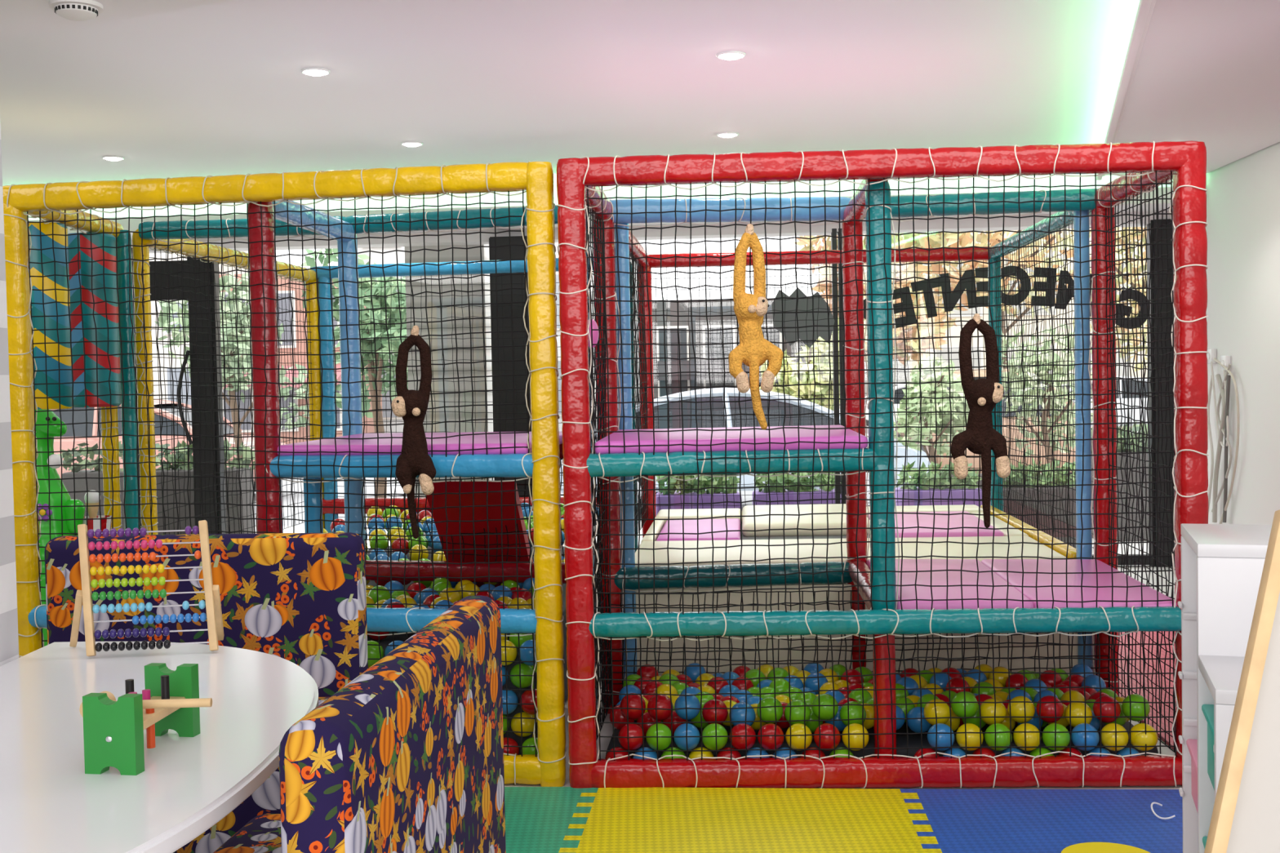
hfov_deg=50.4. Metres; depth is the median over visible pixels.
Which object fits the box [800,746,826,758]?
ball
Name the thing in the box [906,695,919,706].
ball
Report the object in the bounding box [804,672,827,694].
ball
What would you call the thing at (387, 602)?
ball
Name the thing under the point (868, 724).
ball
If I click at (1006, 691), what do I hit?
ball
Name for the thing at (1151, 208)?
ceiling
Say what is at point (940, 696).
ball
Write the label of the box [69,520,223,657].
abacus
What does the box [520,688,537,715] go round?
ball
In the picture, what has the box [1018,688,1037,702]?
ball
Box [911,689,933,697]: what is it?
ball
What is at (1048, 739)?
ball
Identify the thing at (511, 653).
ball
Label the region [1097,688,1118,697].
ball
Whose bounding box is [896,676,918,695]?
ball
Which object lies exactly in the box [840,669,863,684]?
ball
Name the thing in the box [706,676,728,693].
ball
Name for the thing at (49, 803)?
table
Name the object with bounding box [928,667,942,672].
ball
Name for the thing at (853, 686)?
ball
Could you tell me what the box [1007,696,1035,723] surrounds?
ball
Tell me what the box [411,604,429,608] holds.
ball
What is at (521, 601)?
ball
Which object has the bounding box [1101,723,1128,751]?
ball
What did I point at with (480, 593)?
ball
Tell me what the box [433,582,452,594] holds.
ball
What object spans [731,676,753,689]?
ball
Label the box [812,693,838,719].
ball
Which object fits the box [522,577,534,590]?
ball
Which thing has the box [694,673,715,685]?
ball
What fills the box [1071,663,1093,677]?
ball
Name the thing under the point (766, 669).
ball
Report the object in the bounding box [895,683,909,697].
ball
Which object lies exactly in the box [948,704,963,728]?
ball
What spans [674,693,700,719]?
ball
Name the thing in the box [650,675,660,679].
ball
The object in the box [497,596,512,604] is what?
ball
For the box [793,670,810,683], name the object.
ball
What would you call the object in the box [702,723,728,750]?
ball
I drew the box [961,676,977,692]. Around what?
ball
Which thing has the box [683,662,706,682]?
ball
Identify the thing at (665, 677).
ball
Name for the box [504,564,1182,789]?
floor
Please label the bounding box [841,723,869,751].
ball
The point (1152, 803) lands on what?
cable
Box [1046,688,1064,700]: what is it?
ball
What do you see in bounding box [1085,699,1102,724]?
ball
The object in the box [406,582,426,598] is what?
ball
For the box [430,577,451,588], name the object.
ball
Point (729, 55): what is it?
recessed light
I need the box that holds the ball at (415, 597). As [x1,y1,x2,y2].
[413,592,419,604]
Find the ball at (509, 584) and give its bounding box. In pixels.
[500,580,519,588]
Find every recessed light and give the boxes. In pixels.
[102,155,124,160]
[300,66,330,75]
[400,141,422,146]
[715,50,746,60]
[716,131,738,137]
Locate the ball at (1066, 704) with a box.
[1061,700,1070,726]
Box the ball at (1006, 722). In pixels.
[989,708,1015,730]
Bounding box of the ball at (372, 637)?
[367,631,390,640]
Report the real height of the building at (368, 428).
4.200 m
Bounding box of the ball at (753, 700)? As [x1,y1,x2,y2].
[744,696,762,704]
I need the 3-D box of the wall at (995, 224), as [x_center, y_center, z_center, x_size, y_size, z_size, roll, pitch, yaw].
[-1.026,-1.347,8.684,9.040,0.350,0.199,-1,2,4]
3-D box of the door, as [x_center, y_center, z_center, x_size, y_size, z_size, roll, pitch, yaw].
[-2.994,-0.097,8.778,0.521,2.120,0.165,-1,2,3]
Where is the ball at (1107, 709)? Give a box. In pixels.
[1093,695,1120,723]
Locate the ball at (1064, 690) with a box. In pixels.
[1053,684,1071,693]
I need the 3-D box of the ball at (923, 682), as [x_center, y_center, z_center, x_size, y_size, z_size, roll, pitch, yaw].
[0.931,0.878,4.587,0.079,0.080,0.080,-1,2,0]
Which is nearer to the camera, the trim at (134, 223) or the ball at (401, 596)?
the ball at (401, 596)
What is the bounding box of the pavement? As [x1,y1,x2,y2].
[255,521,1148,554]
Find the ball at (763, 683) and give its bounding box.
[756,679,772,688]
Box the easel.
[1204,509,1279,852]
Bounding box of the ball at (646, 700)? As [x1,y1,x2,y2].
[634,696,648,720]
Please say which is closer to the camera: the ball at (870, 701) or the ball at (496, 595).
the ball at (870, 701)
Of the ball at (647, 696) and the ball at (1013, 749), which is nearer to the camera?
the ball at (1013, 749)
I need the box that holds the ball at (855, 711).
[840,701,866,725]
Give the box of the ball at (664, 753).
[660,746,686,759]
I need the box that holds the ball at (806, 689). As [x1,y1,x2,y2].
[800,687,816,694]
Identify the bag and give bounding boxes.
[28,218,72,409]
[67,232,121,407]
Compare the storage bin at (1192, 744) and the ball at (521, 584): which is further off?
the ball at (521, 584)
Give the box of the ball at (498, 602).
[494,600,508,608]
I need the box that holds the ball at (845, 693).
[837,687,852,697]
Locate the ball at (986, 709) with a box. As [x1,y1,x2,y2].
[978,698,1006,724]
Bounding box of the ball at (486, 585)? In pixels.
[479,583,495,591]
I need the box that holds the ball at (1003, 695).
[992,691,1008,701]
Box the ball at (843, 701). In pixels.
[837,697,858,706]
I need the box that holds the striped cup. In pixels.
[82,515,111,535]
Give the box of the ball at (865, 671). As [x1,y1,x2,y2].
[855,666,872,682]
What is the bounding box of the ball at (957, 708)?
[951,691,977,717]
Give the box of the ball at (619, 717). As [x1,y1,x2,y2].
[609,704,634,729]
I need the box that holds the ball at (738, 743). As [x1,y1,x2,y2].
[729,723,755,749]
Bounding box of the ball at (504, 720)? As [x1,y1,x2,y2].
[502,714,509,734]
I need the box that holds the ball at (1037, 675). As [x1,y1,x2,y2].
[1030,671,1039,679]
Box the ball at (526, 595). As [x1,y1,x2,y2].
[511,588,533,600]
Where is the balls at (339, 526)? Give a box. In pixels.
[323,502,599,588]
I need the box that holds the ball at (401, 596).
[395,594,409,599]
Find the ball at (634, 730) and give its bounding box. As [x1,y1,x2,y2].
[617,724,644,751]
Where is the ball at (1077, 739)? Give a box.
[1071,723,1099,751]
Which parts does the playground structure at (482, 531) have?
post, lashing cord, lashing cord, rail, post, lashing cord, post, post, lashing cord, rail, lashing cord, lashing cord, rail, rail, post, lashing cord, rail, lashing cord, rail, post, post, post, post, lashing cord, rail, lashing cord, rail, rail, rail, rail, lashing cord, rail, lashing cord, post, rail, post, post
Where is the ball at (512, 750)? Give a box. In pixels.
[503,737,519,755]
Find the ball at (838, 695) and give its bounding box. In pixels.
[825,691,844,703]
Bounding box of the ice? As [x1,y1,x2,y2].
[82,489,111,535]
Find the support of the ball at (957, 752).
in the playground structure at (885, 615)
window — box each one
[210,237,495,533]
[620,228,840,562]
[837,219,1155,566]
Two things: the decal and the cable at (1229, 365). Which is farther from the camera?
the decal
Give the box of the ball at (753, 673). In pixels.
[743,669,765,686]
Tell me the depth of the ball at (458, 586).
5.01 m
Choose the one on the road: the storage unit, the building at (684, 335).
the building at (684, 335)
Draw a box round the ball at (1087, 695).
[1075,689,1090,700]
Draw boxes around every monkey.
[391,325,435,538]
[728,223,782,429]
[950,313,1010,528]
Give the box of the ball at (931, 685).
[922,683,943,694]
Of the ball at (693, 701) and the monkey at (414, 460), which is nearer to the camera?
the monkey at (414, 460)
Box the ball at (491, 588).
[483,586,494,593]
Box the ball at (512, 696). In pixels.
[502,690,518,715]
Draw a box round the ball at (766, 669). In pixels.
[757,664,773,679]
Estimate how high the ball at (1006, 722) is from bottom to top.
0.080 m
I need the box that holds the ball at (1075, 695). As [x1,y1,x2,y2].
[1060,690,1084,701]
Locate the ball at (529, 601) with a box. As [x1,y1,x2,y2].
[526,597,534,608]
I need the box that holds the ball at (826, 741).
[813,723,840,751]
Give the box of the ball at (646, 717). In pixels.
[636,711,661,736]
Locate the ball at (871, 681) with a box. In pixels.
[867,678,873,684]
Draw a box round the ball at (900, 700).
[896,697,915,722]
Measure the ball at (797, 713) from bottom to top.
0.080 m
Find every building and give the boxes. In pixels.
[131,250,248,404]
[219,274,382,444]
[357,240,639,433]
[652,297,833,404]
[826,226,1147,428]
[862,227,1128,368]
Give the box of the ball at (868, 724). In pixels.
[861,703,873,729]
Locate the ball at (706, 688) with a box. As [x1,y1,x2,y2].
[697,684,715,695]
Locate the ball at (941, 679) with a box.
[928,673,951,691]
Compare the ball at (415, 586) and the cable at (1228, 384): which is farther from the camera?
the cable at (1228, 384)
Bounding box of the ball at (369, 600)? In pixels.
[366,595,374,605]
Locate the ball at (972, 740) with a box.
[955,723,983,751]
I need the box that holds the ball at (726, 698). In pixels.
[720,695,740,702]
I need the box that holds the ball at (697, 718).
[690,702,709,728]
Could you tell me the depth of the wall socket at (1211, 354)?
7.57 m
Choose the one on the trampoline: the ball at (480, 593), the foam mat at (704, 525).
the foam mat at (704, 525)
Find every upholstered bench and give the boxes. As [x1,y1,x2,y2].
[44,532,368,852]
[213,595,506,852]
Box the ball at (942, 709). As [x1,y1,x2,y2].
[923,698,950,724]
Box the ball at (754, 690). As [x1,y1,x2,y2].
[746,686,759,696]
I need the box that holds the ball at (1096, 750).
[1087,747,1111,755]
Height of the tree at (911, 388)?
1.809 m
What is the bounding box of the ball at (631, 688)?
[618,684,640,701]
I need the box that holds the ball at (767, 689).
[755,686,778,698]
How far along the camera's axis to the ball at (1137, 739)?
3.95 m
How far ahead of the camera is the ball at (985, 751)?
4.00 m
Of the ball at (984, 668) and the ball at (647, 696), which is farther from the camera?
the ball at (984, 668)
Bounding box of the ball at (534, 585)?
[528,585,534,597]
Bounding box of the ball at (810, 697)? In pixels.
[796,692,816,705]
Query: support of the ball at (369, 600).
in the playground structure at (482, 531)
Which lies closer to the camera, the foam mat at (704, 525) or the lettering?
the foam mat at (704, 525)
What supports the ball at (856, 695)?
in the playground structure at (885, 615)
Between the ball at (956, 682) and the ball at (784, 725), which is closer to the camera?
the ball at (784, 725)
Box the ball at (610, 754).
[604,746,631,759]
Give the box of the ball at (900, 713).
[896,706,905,730]
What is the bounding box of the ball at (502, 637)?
[501,633,507,639]
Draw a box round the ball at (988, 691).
[971,681,995,695]
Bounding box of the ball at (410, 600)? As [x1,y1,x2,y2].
[398,596,417,607]
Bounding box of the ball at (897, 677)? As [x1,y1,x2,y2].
[895,672,901,683]
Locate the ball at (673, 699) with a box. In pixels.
[671,695,679,705]
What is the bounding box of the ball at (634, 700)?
[620,693,645,719]
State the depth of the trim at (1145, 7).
4.79 m
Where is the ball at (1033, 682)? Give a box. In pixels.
[1025,679,1048,693]
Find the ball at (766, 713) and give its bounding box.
[756,697,782,723]
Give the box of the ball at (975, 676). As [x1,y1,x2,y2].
[964,669,986,683]
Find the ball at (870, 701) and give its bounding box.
[865,697,873,706]
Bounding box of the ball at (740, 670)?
[732,665,751,676]
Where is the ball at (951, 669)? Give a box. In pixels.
[940,667,962,678]
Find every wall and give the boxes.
[0,120,18,666]
[131,210,1173,253]
[1118,631,1176,750]
[1173,226,1175,545]
[1205,142,1279,524]
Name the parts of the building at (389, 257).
pane, pane, pane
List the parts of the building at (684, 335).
pane, pane, pane, pane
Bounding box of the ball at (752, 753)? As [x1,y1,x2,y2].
[744,746,769,758]
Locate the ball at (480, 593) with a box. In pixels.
[474,591,494,600]
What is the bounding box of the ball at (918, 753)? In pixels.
[914,748,939,756]
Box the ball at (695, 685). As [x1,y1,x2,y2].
[687,682,700,688]
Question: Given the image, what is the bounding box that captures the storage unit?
[1177,523,1271,852]
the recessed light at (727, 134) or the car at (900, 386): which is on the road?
the car at (900, 386)
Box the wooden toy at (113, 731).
[82,662,199,775]
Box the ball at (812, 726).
[805,706,822,733]
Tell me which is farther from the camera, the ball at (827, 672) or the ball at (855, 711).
the ball at (827, 672)
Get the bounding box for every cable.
[1150,802,1175,819]
[1207,375,1213,513]
[1210,361,1229,448]
[1211,364,1232,511]
[1212,373,1225,522]
[1213,357,1239,524]
[1222,375,1231,522]
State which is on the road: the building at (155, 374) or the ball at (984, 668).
the building at (155, 374)
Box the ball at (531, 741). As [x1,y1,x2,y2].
[520,737,537,755]
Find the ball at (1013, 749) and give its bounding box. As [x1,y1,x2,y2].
[1000,747,1024,755]
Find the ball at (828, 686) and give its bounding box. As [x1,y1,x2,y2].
[819,681,840,694]
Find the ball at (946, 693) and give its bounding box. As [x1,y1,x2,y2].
[940,690,956,701]
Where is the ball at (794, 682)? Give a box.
[783,675,803,688]
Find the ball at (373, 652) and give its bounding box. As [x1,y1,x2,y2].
[367,640,383,666]
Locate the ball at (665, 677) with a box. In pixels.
[658,673,679,685]
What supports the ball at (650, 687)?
in the playground structure at (885, 615)
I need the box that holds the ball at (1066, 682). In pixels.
[1059,680,1079,690]
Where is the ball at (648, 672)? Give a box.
[636,664,658,678]
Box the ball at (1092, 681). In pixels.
[1080,675,1106,692]
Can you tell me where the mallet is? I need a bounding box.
[79,691,212,717]
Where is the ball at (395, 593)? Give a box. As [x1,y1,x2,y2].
[391,591,410,598]
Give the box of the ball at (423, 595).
[417,588,439,604]
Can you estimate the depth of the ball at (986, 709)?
4.07 m
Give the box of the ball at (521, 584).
[518,582,523,588]
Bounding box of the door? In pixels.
[131,247,218,533]
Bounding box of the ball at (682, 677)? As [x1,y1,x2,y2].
[675,674,693,684]
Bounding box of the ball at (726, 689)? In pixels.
[718,684,739,697]
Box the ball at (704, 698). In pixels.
[694,691,714,702]
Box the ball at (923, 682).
[909,675,928,688]
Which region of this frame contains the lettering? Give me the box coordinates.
[863,265,1148,328]
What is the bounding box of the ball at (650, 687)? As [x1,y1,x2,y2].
[643,681,662,693]
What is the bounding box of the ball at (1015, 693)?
[1006,689,1031,701]
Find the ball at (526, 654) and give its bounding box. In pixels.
[518,640,537,666]
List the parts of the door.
handle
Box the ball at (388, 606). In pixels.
[384,601,405,608]
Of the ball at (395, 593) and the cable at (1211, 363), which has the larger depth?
the cable at (1211, 363)
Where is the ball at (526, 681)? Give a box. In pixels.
[509,663,533,688]
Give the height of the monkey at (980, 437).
0.606 m
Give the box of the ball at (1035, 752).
[1029,747,1053,756]
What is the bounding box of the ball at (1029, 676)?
[1017,670,1036,680]
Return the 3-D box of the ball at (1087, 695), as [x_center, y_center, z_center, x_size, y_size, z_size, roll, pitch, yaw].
[1.419,0.889,4.384,0.079,0.080,0.080,-1,2,0]
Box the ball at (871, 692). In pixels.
[863,686,873,697]
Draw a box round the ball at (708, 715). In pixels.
[702,698,728,724]
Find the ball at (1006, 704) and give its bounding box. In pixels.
[1002,699,1017,724]
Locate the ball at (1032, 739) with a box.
[1013,723,1039,751]
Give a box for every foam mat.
[656,518,740,541]
[866,511,1004,537]
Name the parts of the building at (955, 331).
pane, pane, pane, pane, pane, pane, pane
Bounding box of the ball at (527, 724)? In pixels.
[511,712,534,737]
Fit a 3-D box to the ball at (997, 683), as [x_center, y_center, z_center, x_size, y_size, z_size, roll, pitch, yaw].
[1.181,0.887,4.563,0.079,0.080,0.080,-1,2,0]
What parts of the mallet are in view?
handle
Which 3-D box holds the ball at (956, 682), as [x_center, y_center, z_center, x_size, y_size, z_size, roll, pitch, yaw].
[1.050,0.870,4.495,0.079,0.080,0.080,-1,2,0]
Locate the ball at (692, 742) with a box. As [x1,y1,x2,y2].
[673,723,700,750]
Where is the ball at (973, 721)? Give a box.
[961,704,986,728]
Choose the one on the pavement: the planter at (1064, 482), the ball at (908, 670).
the planter at (1064, 482)
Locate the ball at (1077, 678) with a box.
[1065,674,1084,686]
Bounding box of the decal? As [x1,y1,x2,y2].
[771,287,835,347]
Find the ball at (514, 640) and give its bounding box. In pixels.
[509,634,532,646]
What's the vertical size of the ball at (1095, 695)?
0.080 m
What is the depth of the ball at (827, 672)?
4.66 m
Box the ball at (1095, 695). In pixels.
[1088,692,1109,699]
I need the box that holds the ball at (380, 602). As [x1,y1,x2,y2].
[374,599,386,608]
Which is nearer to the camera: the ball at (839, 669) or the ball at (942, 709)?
the ball at (942, 709)
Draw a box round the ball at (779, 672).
[767,667,788,680]
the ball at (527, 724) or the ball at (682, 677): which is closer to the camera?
the ball at (527, 724)
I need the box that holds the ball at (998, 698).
[989,694,1003,702]
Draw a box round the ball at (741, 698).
[732,689,752,702]
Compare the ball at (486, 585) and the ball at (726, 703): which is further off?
the ball at (486, 585)
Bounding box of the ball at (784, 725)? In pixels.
[773,702,791,728]
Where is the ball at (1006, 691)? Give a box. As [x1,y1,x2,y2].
[1000,688,1016,693]
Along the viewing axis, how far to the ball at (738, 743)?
4.04 m
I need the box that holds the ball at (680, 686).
[672,682,688,694]
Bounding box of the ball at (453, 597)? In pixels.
[439,587,461,603]
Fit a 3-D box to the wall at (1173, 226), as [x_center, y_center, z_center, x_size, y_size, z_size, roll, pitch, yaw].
[3.470,-0.248,8.399,0.450,2.200,0.150,-1,2,4]
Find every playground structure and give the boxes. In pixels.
[2,160,638,786]
[556,140,1208,788]
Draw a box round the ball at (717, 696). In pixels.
[712,694,724,700]
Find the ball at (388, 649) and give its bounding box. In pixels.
[384,640,404,656]
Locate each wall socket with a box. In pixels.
[1206,348,1216,364]
[1220,355,1231,371]
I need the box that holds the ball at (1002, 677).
[988,666,1011,687]
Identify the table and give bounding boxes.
[0,641,319,852]
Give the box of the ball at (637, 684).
[633,676,651,693]
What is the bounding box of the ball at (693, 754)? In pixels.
[688,746,714,759]
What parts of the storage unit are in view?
panel, panel, panel, panel, panel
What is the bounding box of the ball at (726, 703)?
[722,700,737,726]
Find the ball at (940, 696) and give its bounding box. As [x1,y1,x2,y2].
[935,693,951,705]
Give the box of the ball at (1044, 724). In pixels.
[1032,702,1048,728]
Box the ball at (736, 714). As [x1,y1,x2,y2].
[728,702,755,726]
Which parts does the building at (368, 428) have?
pane, pane, pane, pane, pane, pane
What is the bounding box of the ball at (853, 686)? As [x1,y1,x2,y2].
[846,683,864,689]
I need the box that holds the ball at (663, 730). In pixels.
[645,723,671,750]
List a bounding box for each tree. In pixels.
[154,272,309,457]
[298,248,408,516]
[759,323,865,410]
[793,233,954,367]
[893,353,969,484]
[1001,322,1093,482]
[1071,226,1147,371]
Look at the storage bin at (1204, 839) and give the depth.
2.03 m
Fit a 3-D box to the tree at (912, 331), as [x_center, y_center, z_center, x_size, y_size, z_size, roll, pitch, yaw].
[4.774,-2.264,27.916,3.418,5.678,3.186,-1,2,0]
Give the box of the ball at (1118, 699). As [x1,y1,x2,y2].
[1115,697,1129,721]
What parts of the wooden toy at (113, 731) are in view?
plate, plate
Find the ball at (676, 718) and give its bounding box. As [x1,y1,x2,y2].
[662,710,688,736]
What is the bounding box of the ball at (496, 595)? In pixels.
[490,585,512,600]
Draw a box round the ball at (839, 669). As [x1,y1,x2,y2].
[829,664,847,679]
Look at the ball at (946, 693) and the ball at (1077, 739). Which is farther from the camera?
the ball at (946, 693)
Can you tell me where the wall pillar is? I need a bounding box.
[404,241,494,537]
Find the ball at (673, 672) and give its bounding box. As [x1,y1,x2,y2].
[661,669,679,675]
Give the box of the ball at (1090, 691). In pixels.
[1077,685,1097,695]
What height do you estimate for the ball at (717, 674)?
0.080 m
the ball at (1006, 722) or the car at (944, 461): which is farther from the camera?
the car at (944, 461)
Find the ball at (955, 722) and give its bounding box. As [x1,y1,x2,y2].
[945,707,959,732]
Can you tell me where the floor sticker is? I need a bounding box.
[1061,842,1150,852]
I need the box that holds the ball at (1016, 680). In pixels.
[1004,673,1028,689]
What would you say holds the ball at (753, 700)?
on the playground structure at (885, 615)
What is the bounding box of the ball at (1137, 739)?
[1128,723,1157,751]
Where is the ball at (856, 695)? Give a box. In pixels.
[848,688,871,703]
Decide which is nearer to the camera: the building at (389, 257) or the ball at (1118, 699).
the ball at (1118, 699)
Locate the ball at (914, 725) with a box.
[906,706,931,733]
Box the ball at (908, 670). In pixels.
[899,667,918,677]
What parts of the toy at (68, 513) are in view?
knob, arm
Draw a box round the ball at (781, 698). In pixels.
[773,694,791,703]
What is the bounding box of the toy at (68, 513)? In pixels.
[35,408,84,646]
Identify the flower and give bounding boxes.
[37,503,52,521]
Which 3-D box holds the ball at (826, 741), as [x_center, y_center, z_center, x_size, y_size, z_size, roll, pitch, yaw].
[0.557,0.924,4.049,0.079,0.080,0.080,-1,2,0]
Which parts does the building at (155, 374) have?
pane, pane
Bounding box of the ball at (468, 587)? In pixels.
[458,582,479,599]
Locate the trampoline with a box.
[635,503,1076,566]
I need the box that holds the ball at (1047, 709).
[1035,695,1063,723]
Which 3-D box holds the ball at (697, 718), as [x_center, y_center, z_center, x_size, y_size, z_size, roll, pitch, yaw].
[0.194,0.900,4.237,0.079,0.080,0.080,-1,2,0]
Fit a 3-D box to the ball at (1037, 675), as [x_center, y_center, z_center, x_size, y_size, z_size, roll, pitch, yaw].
[1.360,0.889,4.714,0.079,0.080,0.080,-1,2,0]
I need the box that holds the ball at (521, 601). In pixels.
[507,597,529,608]
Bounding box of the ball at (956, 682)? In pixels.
[945,677,970,693]
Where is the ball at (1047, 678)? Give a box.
[1038,670,1062,687]
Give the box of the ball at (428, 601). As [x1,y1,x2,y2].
[422,594,440,608]
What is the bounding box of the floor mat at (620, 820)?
[504,786,1182,852]
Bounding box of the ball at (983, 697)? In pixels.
[974,693,992,705]
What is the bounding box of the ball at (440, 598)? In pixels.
[430,596,451,608]
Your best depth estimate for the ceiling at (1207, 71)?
5.16 m
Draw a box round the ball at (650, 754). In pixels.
[632,746,658,759]
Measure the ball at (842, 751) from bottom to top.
0.080 m
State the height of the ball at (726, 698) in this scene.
0.080 m
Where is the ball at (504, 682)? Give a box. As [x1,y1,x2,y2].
[502,665,507,686]
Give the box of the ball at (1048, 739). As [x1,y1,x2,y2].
[1041,723,1070,751]
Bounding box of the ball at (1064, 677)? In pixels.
[1050,668,1068,681]
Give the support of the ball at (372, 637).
on the playground structure at (482, 531)
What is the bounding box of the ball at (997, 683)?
[984,678,1003,692]
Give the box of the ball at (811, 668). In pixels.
[804,663,824,673]
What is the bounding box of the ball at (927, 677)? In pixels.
[915,670,933,684]
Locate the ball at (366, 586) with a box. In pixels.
[365,585,373,592]
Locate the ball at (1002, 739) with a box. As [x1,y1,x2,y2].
[984,723,1012,751]
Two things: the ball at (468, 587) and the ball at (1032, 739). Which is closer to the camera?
the ball at (1032, 739)
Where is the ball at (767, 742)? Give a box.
[757,723,784,749]
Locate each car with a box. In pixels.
[50,399,285,489]
[560,387,930,517]
[839,381,911,433]
[893,368,1075,484]
[1062,376,1147,426]
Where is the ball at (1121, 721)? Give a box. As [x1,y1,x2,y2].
[1103,702,1127,726]
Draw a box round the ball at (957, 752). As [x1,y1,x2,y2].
[942,747,967,756]
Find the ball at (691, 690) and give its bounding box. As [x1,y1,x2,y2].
[680,686,700,694]
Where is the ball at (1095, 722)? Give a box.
[1089,711,1099,730]
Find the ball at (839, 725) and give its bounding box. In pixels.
[824,706,846,731]
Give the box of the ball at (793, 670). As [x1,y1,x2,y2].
[782,666,799,675]
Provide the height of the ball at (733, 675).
0.080 m
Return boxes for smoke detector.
[48,0,103,21]
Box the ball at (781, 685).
[768,678,791,694]
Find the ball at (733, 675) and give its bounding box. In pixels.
[720,671,739,684]
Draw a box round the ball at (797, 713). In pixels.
[784,699,810,724]
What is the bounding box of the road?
[253,431,1137,525]
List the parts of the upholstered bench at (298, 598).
backrest, seat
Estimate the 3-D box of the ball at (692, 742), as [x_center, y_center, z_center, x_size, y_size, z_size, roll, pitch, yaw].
[0.141,0.931,4.080,0.079,0.080,0.080,-1,2,0]
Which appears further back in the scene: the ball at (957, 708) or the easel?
the ball at (957, 708)
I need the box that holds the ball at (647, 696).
[643,692,656,701]
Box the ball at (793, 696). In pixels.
[782,687,803,701]
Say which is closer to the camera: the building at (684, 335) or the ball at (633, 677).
the ball at (633, 677)
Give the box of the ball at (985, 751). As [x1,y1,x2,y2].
[971,747,996,756]
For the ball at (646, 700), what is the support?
in the playground structure at (885, 615)
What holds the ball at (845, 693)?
in the playground structure at (885, 615)
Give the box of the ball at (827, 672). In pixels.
[818,668,839,682]
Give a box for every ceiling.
[0,0,231,40]
[0,0,1139,186]
[28,173,1173,220]
[130,203,1173,239]
[1105,0,1279,175]
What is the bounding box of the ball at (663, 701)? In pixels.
[647,695,673,720]
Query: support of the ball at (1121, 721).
in the playground structure at (885, 615)
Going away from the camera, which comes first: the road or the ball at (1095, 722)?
the ball at (1095, 722)
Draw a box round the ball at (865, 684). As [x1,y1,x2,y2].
[860,682,873,687]
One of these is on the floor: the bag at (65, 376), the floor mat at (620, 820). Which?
the floor mat at (620, 820)
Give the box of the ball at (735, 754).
[717,746,741,758]
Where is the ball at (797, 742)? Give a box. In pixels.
[785,723,812,751]
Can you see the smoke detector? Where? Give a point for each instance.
(72, 10)
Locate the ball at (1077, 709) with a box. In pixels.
[1064,702,1092,727]
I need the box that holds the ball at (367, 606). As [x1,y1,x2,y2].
[366,604,377,608]
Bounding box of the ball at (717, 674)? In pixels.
[712,672,723,677]
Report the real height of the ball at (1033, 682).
0.080 m
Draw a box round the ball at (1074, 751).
[1057,747,1083,756]
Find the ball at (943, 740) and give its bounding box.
[927,723,954,751]
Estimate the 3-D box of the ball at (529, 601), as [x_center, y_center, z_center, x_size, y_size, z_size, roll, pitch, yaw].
[-0.368,0.635,4.721,0.079,0.080,0.080,-1,2,0]
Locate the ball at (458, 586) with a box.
[454,579,473,591]
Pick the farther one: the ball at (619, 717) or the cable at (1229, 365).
the cable at (1229, 365)
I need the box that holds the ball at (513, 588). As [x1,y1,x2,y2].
[510,586,519,592]
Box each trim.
[28,186,1206,233]
[1096,0,1155,180]
[1152,218,1174,567]
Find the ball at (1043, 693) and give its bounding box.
[1033,689,1058,702]
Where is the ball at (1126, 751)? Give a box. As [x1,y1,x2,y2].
[1116,747,1141,755]
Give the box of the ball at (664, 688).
[654,684,678,698]
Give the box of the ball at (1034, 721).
[1017,706,1043,729]
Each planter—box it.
[57,438,254,534]
[655,474,742,515]
[752,472,840,505]
[894,460,982,506]
[1003,457,1075,548]
[1090,421,1148,541]
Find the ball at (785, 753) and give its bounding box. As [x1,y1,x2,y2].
[772,746,797,758]
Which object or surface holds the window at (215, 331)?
in the wall at (995, 224)
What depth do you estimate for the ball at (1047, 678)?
4.60 m
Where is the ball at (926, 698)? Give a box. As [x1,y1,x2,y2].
[916,693,939,707]
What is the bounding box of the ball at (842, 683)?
[834,680,849,688]
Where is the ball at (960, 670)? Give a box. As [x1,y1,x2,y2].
[955,668,967,676]
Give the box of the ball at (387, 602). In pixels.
[381,598,401,608]
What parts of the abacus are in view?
leg, rod, rod, rod, rod, rod, rod, rod, rod, rod, rod, leg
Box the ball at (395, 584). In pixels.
[384,580,404,592]
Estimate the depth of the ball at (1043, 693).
4.29 m
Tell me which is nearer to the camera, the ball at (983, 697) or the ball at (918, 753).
the ball at (918, 753)
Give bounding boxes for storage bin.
[1186,738,1197,812]
[1201,704,1214,791]
[1202,836,1207,848]
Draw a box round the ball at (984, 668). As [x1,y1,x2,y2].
[973,664,992,679]
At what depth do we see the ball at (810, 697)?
4.35 m
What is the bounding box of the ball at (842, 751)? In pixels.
[829,746,853,757]
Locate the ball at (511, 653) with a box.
[501,640,517,666]
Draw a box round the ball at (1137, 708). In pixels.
[1121,693,1150,721]
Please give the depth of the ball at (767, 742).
4.03 m
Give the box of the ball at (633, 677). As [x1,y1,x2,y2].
[622,674,640,687]
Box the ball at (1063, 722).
[1047,703,1069,727]
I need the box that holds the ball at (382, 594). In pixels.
[368,585,390,604]
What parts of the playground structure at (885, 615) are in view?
post, lashing cord, rail, lashing cord, post, lashing cord, post, rail, post, rail, lashing cord, lashing cord, rail, rail, lashing cord, rail, post, lashing cord, rail, rail, lashing cord, lashing cord, post, lashing cord, rail, post, rail, rail, lashing cord, lashing cord, rail, post, rail, post, lashing cord, post, rail, lashing cord, lashing cord, post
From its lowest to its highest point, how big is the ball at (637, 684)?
0.080 m
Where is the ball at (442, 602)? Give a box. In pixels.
[434,600,453,608]
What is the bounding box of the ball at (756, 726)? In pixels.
[750,703,767,729]

